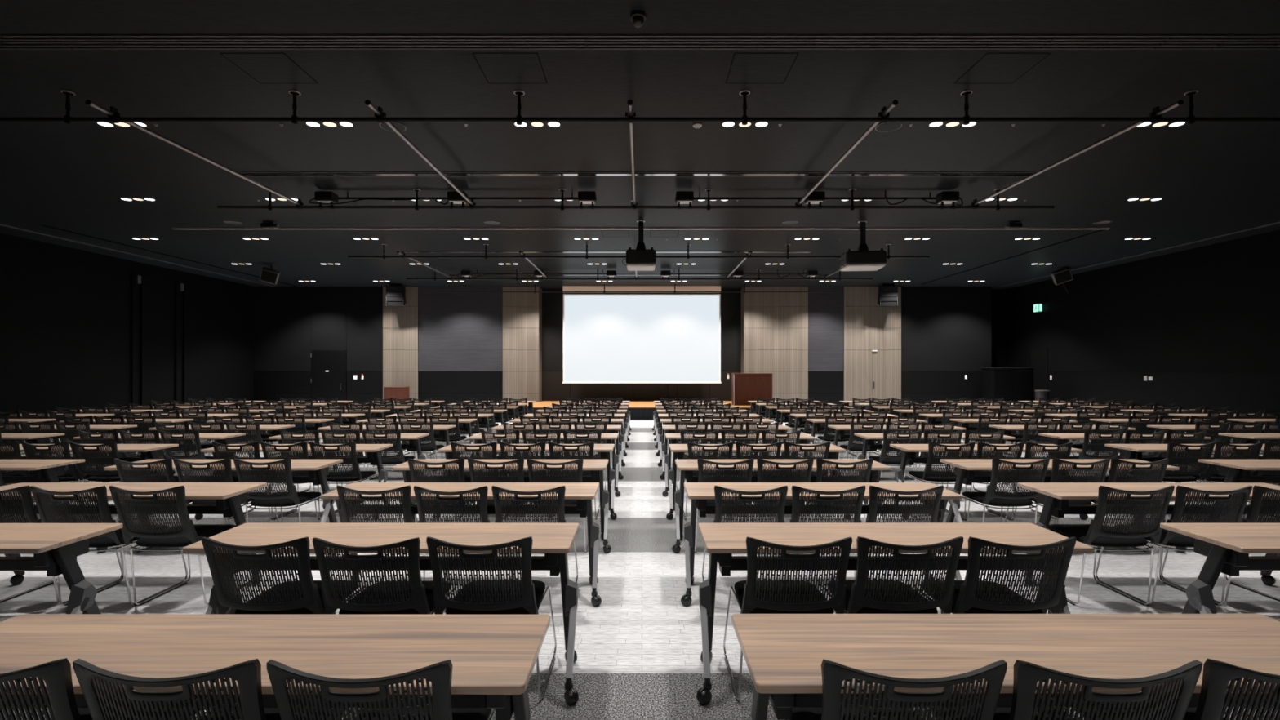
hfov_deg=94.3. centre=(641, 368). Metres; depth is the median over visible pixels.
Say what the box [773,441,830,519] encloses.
chair
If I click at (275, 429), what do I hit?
folding table
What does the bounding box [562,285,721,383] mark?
projection screen
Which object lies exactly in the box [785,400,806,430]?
chair
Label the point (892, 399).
chair
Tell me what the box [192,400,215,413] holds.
chair
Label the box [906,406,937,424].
chair
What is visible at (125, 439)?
chair
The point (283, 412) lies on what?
chair
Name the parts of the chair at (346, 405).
backrest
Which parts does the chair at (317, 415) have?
backrest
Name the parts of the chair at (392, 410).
backrest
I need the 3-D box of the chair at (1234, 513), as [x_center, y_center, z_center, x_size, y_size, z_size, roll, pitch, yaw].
[3.544,1.138,3.979,0.476,0.828,0.704,0,0,0]
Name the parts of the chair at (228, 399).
backrest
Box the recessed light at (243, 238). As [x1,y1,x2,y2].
[243,238,268,239]
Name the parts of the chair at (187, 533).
backrest, frame, seat, frame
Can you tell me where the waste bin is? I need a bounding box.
[1035,390,1049,416]
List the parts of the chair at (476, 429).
backrest, seat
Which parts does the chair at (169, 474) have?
backrest, frame, seat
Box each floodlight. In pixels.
[314,191,337,209]
[447,191,468,209]
[460,270,472,279]
[533,270,544,279]
[577,191,596,209]
[606,270,616,279]
[660,270,671,279]
[675,191,693,209]
[733,270,743,279]
[804,191,825,209]
[806,270,817,279]
[936,191,959,209]
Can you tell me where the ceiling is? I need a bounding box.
[0,0,1279,288]
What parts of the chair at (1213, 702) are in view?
seat, backrest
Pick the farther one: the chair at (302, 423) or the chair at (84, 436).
the chair at (302, 423)
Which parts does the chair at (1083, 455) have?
seat, backrest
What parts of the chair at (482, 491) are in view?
frame, backrest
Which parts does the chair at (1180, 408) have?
backrest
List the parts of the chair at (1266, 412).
backrest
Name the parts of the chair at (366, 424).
backrest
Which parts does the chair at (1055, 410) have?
backrest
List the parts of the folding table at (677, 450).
leg, leg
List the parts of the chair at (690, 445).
frame, seat, backrest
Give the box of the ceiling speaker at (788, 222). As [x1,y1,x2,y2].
[782,220,797,224]
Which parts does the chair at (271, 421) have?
backrest, seat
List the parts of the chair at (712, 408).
backrest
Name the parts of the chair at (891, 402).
backrest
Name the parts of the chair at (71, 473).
backrest, seat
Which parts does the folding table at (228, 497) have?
leg, leg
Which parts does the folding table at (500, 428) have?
leg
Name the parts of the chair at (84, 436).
backrest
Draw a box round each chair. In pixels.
[0,410,25,454]
[0,415,24,456]
[0,422,61,457]
[0,431,39,457]
[0,441,80,519]
[0,470,35,520]
[0,485,122,604]
[0,657,210,719]
[19,422,97,471]
[20,410,57,456]
[21,441,106,518]
[30,485,187,605]
[48,410,97,454]
[54,422,91,466]
[55,406,80,421]
[62,415,110,466]
[69,441,155,519]
[72,658,364,719]
[78,430,125,482]
[81,406,120,425]
[93,415,155,455]
[106,406,131,425]
[107,403,129,416]
[109,485,248,605]
[114,457,227,552]
[119,430,198,475]
[124,410,152,454]
[124,415,155,454]
[129,403,152,414]
[151,400,173,412]
[151,410,205,453]
[152,403,176,418]
[154,422,213,475]
[159,430,213,475]
[172,400,195,413]
[173,458,279,524]
[174,406,201,443]
[180,410,226,455]
[187,397,206,407]
[190,422,252,454]
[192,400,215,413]
[200,406,224,442]
[201,536,367,613]
[207,398,226,420]
[212,441,297,519]
[213,415,269,455]
[216,403,239,416]
[224,406,253,444]
[225,422,263,453]
[226,398,246,415]
[233,457,321,523]
[238,403,261,416]
[244,415,296,454]
[250,400,271,415]
[258,410,296,455]
[260,441,337,519]
[262,403,284,413]
[266,659,495,719]
[271,400,292,417]
[275,415,319,453]
[279,430,346,492]
[280,397,299,425]
[287,410,332,454]
[292,400,313,413]
[296,406,337,442]
[298,398,318,408]
[309,441,378,519]
[312,537,457,614]
[315,410,354,455]
[318,398,337,413]
[320,406,346,425]
[320,430,367,488]
[326,403,354,441]
[328,422,383,479]
[336,485,446,599]
[346,406,377,424]
[349,403,374,431]
[352,400,375,423]
[361,430,417,482]
[364,422,415,479]
[366,415,413,466]
[372,403,401,440]
[373,397,402,418]
[373,400,395,417]
[393,397,412,412]
[394,400,415,417]
[395,410,435,456]
[397,415,442,459]
[400,422,444,475]
[407,457,470,523]
[413,398,432,409]
[413,485,511,582]
[420,406,444,425]
[423,410,462,456]
[426,536,556,700]
[429,415,469,459]
[439,403,467,440]
[444,406,475,443]
[450,441,508,519]
[451,410,484,456]
[455,400,484,429]
[462,403,484,441]
[467,457,537,523]
[470,398,489,419]
[470,406,498,441]
[476,400,497,431]
[480,430,522,457]
[485,403,512,439]
[489,398,513,422]
[491,485,577,583]
[497,400,520,425]
[499,441,552,519]
[502,422,538,471]
[508,398,530,423]
[520,415,549,456]
[521,430,564,471]
[526,458,588,552]
[533,410,564,455]
[537,422,573,471]
[543,406,567,425]
[548,441,599,519]
[551,403,573,413]
[551,415,580,443]
[559,400,579,409]
[560,410,588,456]
[563,430,605,489]
[565,398,583,406]
[568,406,591,425]
[573,422,607,453]
[574,403,596,413]
[580,400,599,409]
[582,415,612,466]
[585,398,603,406]
[588,410,616,453]
[593,406,617,425]
[597,403,619,413]
[601,400,621,409]
[604,398,623,427]
[660,398,678,406]
[661,400,681,409]
[662,403,684,428]
[664,406,688,442]
[666,410,693,453]
[671,415,700,455]
[671,422,708,471]
[675,430,719,490]
[679,398,697,406]
[682,400,702,409]
[683,441,733,519]
[686,403,707,413]
[690,406,714,425]
[694,410,721,454]
[694,457,754,552]
[698,397,717,406]
[698,415,731,455]
[702,485,787,581]
[703,400,723,409]
[709,403,730,413]
[709,422,743,454]
[715,406,739,444]
[718,430,759,471]
[723,410,749,442]
[723,536,852,701]
[728,441,782,519]
[732,415,762,444]
[742,422,778,471]
[743,457,813,523]
[752,398,774,421]
[759,430,800,457]
[762,400,786,425]
[770,398,794,422]
[773,403,798,432]
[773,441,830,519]
[773,659,1007,719]
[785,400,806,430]
[785,406,813,428]
[786,485,865,580]
[795,398,813,406]
[798,410,832,456]
[800,400,827,433]
[800,403,821,441]
[808,406,839,433]
[810,457,873,522]
[814,403,844,441]
[814,415,854,459]
[819,536,963,613]
[827,410,859,456]
[835,485,943,600]
[840,406,863,425]
[840,422,884,474]
[841,415,886,463]
[848,410,887,456]
[851,398,871,413]
[868,400,889,417]
[868,422,919,479]
[869,430,922,482]
[871,397,890,412]
[871,415,917,466]
[880,400,911,433]
[882,403,911,440]
[891,397,910,412]
[898,441,975,519]
[905,422,955,479]
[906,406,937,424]
[909,400,931,416]
[911,403,934,420]
[911,536,1075,613]
[913,659,1202,719]
[916,430,963,485]
[926,410,969,453]
[935,403,957,421]
[937,406,963,426]
[937,430,1004,491]
[945,398,965,409]
[945,441,1024,519]
[955,406,987,426]
[962,410,996,454]
[962,457,1049,523]
[964,397,984,408]
[964,415,1008,443]
[970,400,991,413]
[977,410,1024,456]
[985,397,1004,406]
[986,415,1039,453]
[986,441,1072,519]
[991,400,1012,425]
[1000,403,1022,417]
[1004,457,1110,549]
[1013,400,1033,415]
[1014,415,1071,457]
[1020,422,1058,453]
[1022,403,1044,416]
[1031,422,1093,455]
[1033,406,1058,444]
[1034,485,1174,604]
[1036,406,1084,444]
[1038,398,1057,415]
[1043,403,1067,416]
[1055,457,1168,552]
[1057,398,1076,413]
[1067,400,1090,413]
[1067,410,1103,453]
[1068,430,1124,472]
[1069,658,1279,719]
[1075,397,1096,408]
[1078,410,1132,456]
[1082,406,1109,420]
[1085,422,1129,475]
[1087,430,1165,472]
[1090,400,1111,409]
[1090,403,1130,439]
[1095,485,1252,605]
[1111,400,1133,412]
[1113,415,1159,453]
[1128,441,1215,519]
[1131,403,1154,414]
[1131,410,1159,455]
[1134,406,1178,443]
[1149,415,1189,465]
[1152,403,1176,415]
[1158,430,1206,482]
[1160,485,1279,604]
[1164,441,1263,519]
[1176,406,1203,425]
[1177,415,1221,466]
[1185,410,1235,455]
[1194,422,1230,466]
[1203,406,1228,419]
[1208,441,1279,519]
[1217,422,1264,468]
[1222,422,1279,457]
[1225,410,1263,455]
[1247,481,1279,522]
[1258,415,1279,456]
[1259,410,1279,454]
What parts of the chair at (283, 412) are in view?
backrest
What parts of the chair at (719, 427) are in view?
backrest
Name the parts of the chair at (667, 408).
backrest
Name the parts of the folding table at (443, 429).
leg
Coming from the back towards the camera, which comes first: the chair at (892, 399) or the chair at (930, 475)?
the chair at (892, 399)
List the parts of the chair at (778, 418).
seat, backrest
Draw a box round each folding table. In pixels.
[0,418,55,453]
[0,425,137,471]
[0,433,64,482]
[0,444,178,504]
[0,459,84,523]
[0,482,266,585]
[0,523,122,613]
[0,613,550,719]
[8,413,114,431]
[53,409,163,444]
[59,418,193,455]
[73,433,245,482]
[96,459,342,553]
[106,406,203,421]
[124,413,238,444]
[146,403,235,433]
[148,425,295,474]
[169,409,275,444]
[182,523,578,705]
[186,400,265,407]
[195,444,393,519]
[206,418,333,456]
[210,406,306,433]
[245,403,331,416]
[250,413,364,456]
[265,433,429,493]
[274,400,352,407]
[290,409,390,442]
[317,425,455,471]
[319,406,411,440]
[320,482,601,606]
[348,403,429,411]
[355,418,476,457]
[367,400,444,408]
[382,413,493,455]
[392,459,611,553]
[409,409,506,444]
[430,406,518,419]
[433,444,617,519]
[446,403,527,433]
[463,400,535,413]
[468,433,620,497]
[491,425,623,479]
[509,418,625,466]
[522,413,626,456]
[535,409,628,448]
[546,406,629,440]
[551,403,631,435]
[558,400,631,430]
[652,400,725,430]
[653,403,732,435]
[653,406,740,440]
[654,409,746,448]
[656,413,759,456]
[657,418,774,466]
[659,425,792,479]
[662,433,814,497]
[666,444,850,519]
[671,458,890,553]
[680,482,962,606]
[696,522,1093,705]
[731,613,1279,719]
[747,400,819,417]
[755,403,836,418]
[765,406,853,419]
[777,409,873,441]
[790,413,900,455]
[806,418,927,457]
[827,425,965,473]
[839,400,911,408]
[853,433,1016,492]
[854,403,935,413]
[872,406,964,440]
[889,444,1088,519]
[893,409,993,444]
[919,413,1033,455]
[931,400,1004,407]
[940,458,1186,553]
[950,418,1077,456]
[951,403,1038,415]
[977,406,1072,432]
[988,425,1135,473]
[1008,409,1113,444]
[1017,482,1279,585]
[1018,400,1096,407]
[1038,433,1210,482]
[1044,413,1159,452]
[1049,403,1136,409]
[1080,406,1178,419]
[1089,418,1224,456]
[1104,444,1279,517]
[1120,409,1231,444]
[1146,425,1279,471]
[1160,523,1279,613]
[1168,413,1275,443]
[1198,459,1279,523]
[1218,433,1279,482]
[1226,418,1279,457]
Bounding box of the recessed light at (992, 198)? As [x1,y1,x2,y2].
[985,197,1017,200]
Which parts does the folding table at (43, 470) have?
leg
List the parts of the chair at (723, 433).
backrest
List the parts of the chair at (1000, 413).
backrest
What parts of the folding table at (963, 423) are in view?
leg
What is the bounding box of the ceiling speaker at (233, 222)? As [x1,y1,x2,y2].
[223,220,242,224]
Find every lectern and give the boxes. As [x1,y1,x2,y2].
[383,386,408,403]
[731,373,772,405]
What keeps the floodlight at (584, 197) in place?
attached to the track at (269, 206)
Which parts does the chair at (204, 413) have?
backrest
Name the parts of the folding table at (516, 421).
leg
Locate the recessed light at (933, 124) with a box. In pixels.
[928,122,977,127]
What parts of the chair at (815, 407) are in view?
backrest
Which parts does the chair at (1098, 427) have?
backrest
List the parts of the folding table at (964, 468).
leg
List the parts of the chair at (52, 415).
backrest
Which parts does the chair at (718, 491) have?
frame, backrest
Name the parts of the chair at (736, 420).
backrest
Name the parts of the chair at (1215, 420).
backrest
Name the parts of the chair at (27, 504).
backrest, frame, frame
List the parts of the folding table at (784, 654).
leg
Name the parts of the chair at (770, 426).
backrest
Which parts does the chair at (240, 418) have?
backrest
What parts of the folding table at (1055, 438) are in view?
leg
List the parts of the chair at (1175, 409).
backrest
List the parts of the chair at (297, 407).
backrest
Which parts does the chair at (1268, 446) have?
seat, backrest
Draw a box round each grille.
[224,221,240,224]
[260,270,277,284]
[386,286,401,291]
[386,292,401,296]
[386,297,402,301]
[387,302,402,306]
[880,302,896,306]
[881,286,897,291]
[881,292,897,296]
[881,297,896,301]
[1053,269,1071,284]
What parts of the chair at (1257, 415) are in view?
backrest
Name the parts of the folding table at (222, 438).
leg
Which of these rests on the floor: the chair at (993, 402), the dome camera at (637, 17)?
the chair at (993, 402)
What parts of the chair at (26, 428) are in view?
backrest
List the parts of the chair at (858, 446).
seat, backrest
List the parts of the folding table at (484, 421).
leg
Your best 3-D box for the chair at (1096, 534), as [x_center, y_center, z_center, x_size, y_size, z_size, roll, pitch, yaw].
[3.065,1.138,3.981,0.476,0.828,0.704,0,0,0]
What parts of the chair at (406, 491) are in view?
backrest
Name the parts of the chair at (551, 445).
backrest, seat, frame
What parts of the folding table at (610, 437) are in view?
leg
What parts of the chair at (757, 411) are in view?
seat, backrest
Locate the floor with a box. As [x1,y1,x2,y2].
[0,414,1279,719]
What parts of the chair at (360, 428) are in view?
backrest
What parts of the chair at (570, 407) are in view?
backrest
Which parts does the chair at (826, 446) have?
backrest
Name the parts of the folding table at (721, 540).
stem, leg, leg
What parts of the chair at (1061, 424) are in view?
backrest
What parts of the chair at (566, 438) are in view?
backrest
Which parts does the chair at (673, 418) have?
backrest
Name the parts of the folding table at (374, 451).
leg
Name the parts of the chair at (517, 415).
backrest, seat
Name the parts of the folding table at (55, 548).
leg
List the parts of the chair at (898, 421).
backrest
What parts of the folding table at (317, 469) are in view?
leg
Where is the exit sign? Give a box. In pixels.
[1033,303,1042,312]
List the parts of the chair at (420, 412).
backrest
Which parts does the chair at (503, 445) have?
backrest, seat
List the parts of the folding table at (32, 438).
leg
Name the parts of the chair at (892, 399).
backrest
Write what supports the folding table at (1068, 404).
on the floor
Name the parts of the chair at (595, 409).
backrest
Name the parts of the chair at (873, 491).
backrest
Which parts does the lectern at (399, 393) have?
panel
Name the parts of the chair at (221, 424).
backrest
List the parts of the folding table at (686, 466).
stem, leg, leg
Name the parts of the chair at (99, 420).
backrest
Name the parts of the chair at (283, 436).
backrest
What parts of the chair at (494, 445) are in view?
backrest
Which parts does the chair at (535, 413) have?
backrest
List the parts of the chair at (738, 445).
seat, backrest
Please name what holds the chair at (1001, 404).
on the floor
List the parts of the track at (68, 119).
hanger rod, hanger rod, hanger rod, hanger rod, hanger rod, hanger rod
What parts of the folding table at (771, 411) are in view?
leg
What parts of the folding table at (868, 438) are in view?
leg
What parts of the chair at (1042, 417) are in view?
backrest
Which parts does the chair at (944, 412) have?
backrest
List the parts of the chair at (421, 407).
backrest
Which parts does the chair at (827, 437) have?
seat, backrest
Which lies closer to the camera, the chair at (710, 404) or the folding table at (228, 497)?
the folding table at (228, 497)
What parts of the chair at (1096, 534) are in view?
frame, seat, frame, backrest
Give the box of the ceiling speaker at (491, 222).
[484,220,499,224]
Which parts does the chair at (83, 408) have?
backrest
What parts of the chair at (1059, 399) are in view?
backrest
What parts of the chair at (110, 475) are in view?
backrest, seat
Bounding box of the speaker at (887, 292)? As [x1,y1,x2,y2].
[877,283,897,306]
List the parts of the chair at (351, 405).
backrest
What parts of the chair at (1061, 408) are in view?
backrest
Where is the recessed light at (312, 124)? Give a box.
[305,122,353,127]
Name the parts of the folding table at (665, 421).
leg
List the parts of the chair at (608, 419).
backrest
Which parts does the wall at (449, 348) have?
panel, panel, panel, panel, recess panel, recess panel, panel, panel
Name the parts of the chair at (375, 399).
backrest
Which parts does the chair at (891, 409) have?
backrest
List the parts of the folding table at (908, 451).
leg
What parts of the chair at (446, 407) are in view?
backrest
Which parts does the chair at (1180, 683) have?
seat, backrest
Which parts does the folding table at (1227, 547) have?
leg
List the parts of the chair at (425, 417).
backrest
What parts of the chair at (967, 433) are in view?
backrest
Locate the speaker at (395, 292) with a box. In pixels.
[386,283,406,306]
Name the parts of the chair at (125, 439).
backrest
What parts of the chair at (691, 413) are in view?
backrest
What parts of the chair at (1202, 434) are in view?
backrest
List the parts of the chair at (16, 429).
backrest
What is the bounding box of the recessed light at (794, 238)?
[794,238,819,239]
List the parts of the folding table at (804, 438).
leg, leg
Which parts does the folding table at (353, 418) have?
leg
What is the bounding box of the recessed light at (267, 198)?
[265,197,297,200]
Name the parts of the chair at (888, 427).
backrest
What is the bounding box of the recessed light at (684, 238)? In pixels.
[684,238,709,239]
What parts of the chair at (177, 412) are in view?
backrest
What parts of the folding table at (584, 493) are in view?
leg, leg, stem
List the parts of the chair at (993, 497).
frame, seat, backrest, frame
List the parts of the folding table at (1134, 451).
leg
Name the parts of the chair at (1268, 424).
backrest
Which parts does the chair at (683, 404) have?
backrest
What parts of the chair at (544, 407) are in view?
backrest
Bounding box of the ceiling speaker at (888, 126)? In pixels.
[875,122,902,132]
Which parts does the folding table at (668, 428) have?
leg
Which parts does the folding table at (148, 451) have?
leg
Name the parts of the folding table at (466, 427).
leg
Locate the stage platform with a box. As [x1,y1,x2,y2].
[507,400,774,419]
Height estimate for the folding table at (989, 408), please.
0.720 m
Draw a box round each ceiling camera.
[260,221,279,228]
[1004,221,1022,228]
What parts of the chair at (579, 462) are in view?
seat, backrest, frame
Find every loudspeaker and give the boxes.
[258,264,280,284]
[1050,266,1073,293]
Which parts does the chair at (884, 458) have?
seat, backrest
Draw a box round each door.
[311,351,346,409]
[1031,348,1048,404]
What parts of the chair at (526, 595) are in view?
backrest, seat, frame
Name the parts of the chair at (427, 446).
backrest, seat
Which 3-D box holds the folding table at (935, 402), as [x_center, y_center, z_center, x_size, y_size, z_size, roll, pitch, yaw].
[8.328,1.192,15.117,1.898,0.720,0.496,0,0,0]
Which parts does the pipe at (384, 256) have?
hanger rod, hanger rod, hanger rod, hanger rod, hanger rod, hanger rod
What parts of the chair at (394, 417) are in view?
backrest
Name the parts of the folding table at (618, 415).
leg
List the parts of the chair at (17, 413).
backrest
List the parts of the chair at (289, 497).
frame, backrest, seat, frame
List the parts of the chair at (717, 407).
backrest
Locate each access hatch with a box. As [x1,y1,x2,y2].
[219,53,317,83]
[472,53,547,83]
[600,230,629,236]
[650,230,679,236]
[725,53,798,83]
[954,53,1051,83]
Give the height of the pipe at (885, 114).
0.160 m
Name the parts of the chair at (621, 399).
backrest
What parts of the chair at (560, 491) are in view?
backrest, frame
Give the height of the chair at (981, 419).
0.828 m
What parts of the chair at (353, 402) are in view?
backrest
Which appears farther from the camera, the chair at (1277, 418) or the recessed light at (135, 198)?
the recessed light at (135, 198)
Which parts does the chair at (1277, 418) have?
backrest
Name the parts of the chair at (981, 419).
backrest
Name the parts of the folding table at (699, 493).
stem, leg, leg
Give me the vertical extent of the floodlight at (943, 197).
0.268 m
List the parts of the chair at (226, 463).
backrest, seat, frame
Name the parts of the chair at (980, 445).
frame, backrest, frame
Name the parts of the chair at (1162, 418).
backrest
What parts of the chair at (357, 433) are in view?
backrest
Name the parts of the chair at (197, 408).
backrest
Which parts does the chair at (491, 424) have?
backrest, seat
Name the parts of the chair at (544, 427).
backrest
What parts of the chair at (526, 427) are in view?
backrest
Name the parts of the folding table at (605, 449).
leg, leg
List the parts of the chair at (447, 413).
backrest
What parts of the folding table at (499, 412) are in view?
leg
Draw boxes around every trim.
[0,224,275,286]
[42,225,295,285]
[172,227,1110,229]
[920,229,1104,284]
[1001,222,1279,286]
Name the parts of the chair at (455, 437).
backrest, seat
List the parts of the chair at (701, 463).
frame, backrest, seat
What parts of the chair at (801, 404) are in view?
backrest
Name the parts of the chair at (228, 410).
backrest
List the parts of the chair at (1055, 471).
frame, seat, backrest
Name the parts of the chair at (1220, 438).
backrest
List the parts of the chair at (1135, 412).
backrest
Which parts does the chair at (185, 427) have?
backrest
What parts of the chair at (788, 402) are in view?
backrest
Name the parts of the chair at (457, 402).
backrest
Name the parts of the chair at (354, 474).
frame, backrest, seat, frame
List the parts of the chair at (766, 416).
seat, backrest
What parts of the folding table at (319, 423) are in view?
leg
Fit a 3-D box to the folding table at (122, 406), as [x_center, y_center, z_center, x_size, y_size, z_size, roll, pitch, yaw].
[-10.625,1.192,12.913,1.898,0.720,0.496,0,0,0]
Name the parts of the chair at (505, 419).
backrest, seat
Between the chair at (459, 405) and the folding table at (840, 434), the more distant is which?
the chair at (459, 405)
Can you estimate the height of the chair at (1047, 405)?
0.828 m
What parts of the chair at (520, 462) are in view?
backrest, seat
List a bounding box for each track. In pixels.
[0,89,1279,124]
[217,188,1054,210]
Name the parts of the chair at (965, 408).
backrest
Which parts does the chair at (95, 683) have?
backrest, seat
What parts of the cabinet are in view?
door, door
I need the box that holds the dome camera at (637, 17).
[630,9,645,27]
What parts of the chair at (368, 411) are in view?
backrest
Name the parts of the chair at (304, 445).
frame, backrest, frame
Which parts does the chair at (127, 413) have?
backrest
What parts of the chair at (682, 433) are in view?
frame, backrest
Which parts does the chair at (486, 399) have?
backrest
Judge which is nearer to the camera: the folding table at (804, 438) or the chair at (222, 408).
the folding table at (804, 438)
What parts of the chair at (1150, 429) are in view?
backrest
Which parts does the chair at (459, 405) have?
backrest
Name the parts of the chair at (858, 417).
backrest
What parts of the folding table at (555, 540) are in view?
leg, leg, stem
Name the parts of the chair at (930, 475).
frame, seat, backrest, frame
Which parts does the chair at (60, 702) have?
backrest, seat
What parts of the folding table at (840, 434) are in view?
leg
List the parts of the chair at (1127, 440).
backrest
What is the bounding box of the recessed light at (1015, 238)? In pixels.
[1014,238,1039,239]
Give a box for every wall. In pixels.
[0,232,253,423]
[253,286,1005,412]
[1005,229,1279,425]
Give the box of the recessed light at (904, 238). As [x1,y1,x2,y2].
[904,238,929,239]
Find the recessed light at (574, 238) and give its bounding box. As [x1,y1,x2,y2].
[573,238,599,239]
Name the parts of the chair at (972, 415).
backrest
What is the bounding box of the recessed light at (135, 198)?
[120,197,155,200]
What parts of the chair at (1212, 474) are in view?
seat, backrest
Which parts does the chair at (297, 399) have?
backrest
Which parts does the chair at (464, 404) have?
backrest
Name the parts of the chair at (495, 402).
backrest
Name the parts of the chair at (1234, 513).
frame, seat, frame, backrest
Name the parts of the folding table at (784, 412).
leg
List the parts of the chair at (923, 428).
backrest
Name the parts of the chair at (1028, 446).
frame, backrest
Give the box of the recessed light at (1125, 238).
[1124,238,1150,239]
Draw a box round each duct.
[337,192,577,199]
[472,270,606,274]
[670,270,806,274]
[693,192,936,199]
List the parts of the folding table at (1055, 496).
leg, leg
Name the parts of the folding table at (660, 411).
leg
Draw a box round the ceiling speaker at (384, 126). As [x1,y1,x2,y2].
[379,122,406,131]
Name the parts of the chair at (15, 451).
backrest, seat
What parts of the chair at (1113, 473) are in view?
frame, seat, frame, backrest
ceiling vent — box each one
[0,35,1279,49]
[237,172,1039,176]
[402,250,812,253]
[450,274,833,275]
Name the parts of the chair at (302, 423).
backrest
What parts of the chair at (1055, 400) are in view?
backrest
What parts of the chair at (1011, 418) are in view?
seat, backrest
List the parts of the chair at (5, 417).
backrest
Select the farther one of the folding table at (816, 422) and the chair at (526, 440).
the folding table at (816, 422)
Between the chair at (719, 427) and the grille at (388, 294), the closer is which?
the chair at (719, 427)
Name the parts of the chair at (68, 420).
backrest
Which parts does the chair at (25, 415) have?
backrest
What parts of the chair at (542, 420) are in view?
backrest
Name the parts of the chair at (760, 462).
seat, backrest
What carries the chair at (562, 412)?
on the floor
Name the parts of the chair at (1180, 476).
seat, backrest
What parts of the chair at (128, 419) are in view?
backrest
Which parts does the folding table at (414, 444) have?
leg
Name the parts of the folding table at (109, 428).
leg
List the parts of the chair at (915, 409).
backrest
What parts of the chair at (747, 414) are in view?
backrest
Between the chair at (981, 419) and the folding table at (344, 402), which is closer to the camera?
the chair at (981, 419)
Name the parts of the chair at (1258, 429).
backrest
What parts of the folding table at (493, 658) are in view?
leg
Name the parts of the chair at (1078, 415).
backrest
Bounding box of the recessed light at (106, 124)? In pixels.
[96,122,147,127]
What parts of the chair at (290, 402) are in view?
backrest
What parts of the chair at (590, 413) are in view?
backrest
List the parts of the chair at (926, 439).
backrest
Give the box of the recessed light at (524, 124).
[514,122,560,127]
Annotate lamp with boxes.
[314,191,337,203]
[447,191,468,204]
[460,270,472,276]
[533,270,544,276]
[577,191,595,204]
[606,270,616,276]
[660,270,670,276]
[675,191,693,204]
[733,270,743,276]
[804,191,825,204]
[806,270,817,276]
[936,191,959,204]
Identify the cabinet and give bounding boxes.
[981,367,1033,406]
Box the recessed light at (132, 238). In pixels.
[132,238,158,239]
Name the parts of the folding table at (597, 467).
leg, leg, stem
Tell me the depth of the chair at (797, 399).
14.65 m
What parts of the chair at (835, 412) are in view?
backrest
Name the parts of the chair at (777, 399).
backrest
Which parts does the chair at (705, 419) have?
backrest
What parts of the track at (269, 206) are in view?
hanger rod, hanger rod, hanger rod, hanger rod, hanger rod, hanger rod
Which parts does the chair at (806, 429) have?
seat, backrest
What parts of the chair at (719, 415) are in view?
backrest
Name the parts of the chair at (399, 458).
frame, backrest, seat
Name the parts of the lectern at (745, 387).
panel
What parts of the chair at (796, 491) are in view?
backrest, frame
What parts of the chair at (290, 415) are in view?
backrest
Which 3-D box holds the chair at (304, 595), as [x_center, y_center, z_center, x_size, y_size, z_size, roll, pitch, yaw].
[-1.663,1.138,2.858,0.475,0.828,0.704,0,0,0]
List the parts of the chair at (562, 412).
backrest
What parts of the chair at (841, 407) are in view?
backrest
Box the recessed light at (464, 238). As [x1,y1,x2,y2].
[463,238,488,239]
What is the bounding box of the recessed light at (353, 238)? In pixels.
[353,238,377,239]
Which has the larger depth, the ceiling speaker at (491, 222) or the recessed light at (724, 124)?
the ceiling speaker at (491, 222)
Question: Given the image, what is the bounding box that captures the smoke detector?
[693,122,702,128]
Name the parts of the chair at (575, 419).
backrest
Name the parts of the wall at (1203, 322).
wall panel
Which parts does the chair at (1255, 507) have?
frame, frame, backrest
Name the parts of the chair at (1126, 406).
backrest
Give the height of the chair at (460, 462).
0.828 m
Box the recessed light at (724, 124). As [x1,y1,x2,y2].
[721,122,768,127]
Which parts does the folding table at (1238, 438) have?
leg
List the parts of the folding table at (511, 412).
leg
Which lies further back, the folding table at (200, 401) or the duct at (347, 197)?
the folding table at (200, 401)
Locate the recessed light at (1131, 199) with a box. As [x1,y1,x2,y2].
[1127,197,1162,200]
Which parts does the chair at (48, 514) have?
backrest, frame, seat, frame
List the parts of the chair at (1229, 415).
backrest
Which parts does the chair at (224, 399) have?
backrest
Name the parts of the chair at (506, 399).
backrest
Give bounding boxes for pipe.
[84,99,306,209]
[347,244,929,258]
[364,99,475,209]
[396,250,453,279]
[405,268,872,280]
[439,283,841,293]
[519,250,548,279]
[625,99,638,209]
[725,250,752,279]
[795,99,897,209]
[823,269,840,279]
[968,99,1183,209]
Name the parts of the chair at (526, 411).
backrest, seat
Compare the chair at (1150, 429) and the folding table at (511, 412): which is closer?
the chair at (1150, 429)
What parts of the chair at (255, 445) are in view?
backrest, frame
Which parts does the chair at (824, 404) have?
backrest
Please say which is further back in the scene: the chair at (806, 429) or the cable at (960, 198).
the chair at (806, 429)
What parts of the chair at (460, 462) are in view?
backrest, seat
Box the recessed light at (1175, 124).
[1136,122,1185,127]
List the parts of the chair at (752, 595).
frame, seat, backrest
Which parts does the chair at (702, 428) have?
backrest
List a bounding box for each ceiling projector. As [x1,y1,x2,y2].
[622,219,656,271]
[839,220,886,271]
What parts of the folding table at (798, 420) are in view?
leg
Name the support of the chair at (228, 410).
on the floor
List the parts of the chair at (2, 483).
backrest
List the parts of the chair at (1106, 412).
backrest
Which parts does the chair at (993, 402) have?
backrest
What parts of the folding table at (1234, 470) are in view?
leg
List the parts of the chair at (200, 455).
backrest, seat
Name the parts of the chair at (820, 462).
seat, backrest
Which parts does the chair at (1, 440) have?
backrest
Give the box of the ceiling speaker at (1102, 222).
[1093,220,1111,224]
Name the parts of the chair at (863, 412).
backrest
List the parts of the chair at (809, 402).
backrest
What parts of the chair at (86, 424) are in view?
backrest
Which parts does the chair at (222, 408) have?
backrest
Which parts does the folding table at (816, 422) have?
leg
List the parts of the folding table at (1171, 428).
leg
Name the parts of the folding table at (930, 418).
leg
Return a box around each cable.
[308,197,428,204]
[434,199,448,204]
[456,272,522,277]
[777,269,805,277]
[884,190,937,204]
[955,197,963,205]
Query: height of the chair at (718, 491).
0.828 m
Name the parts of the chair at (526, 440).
backrest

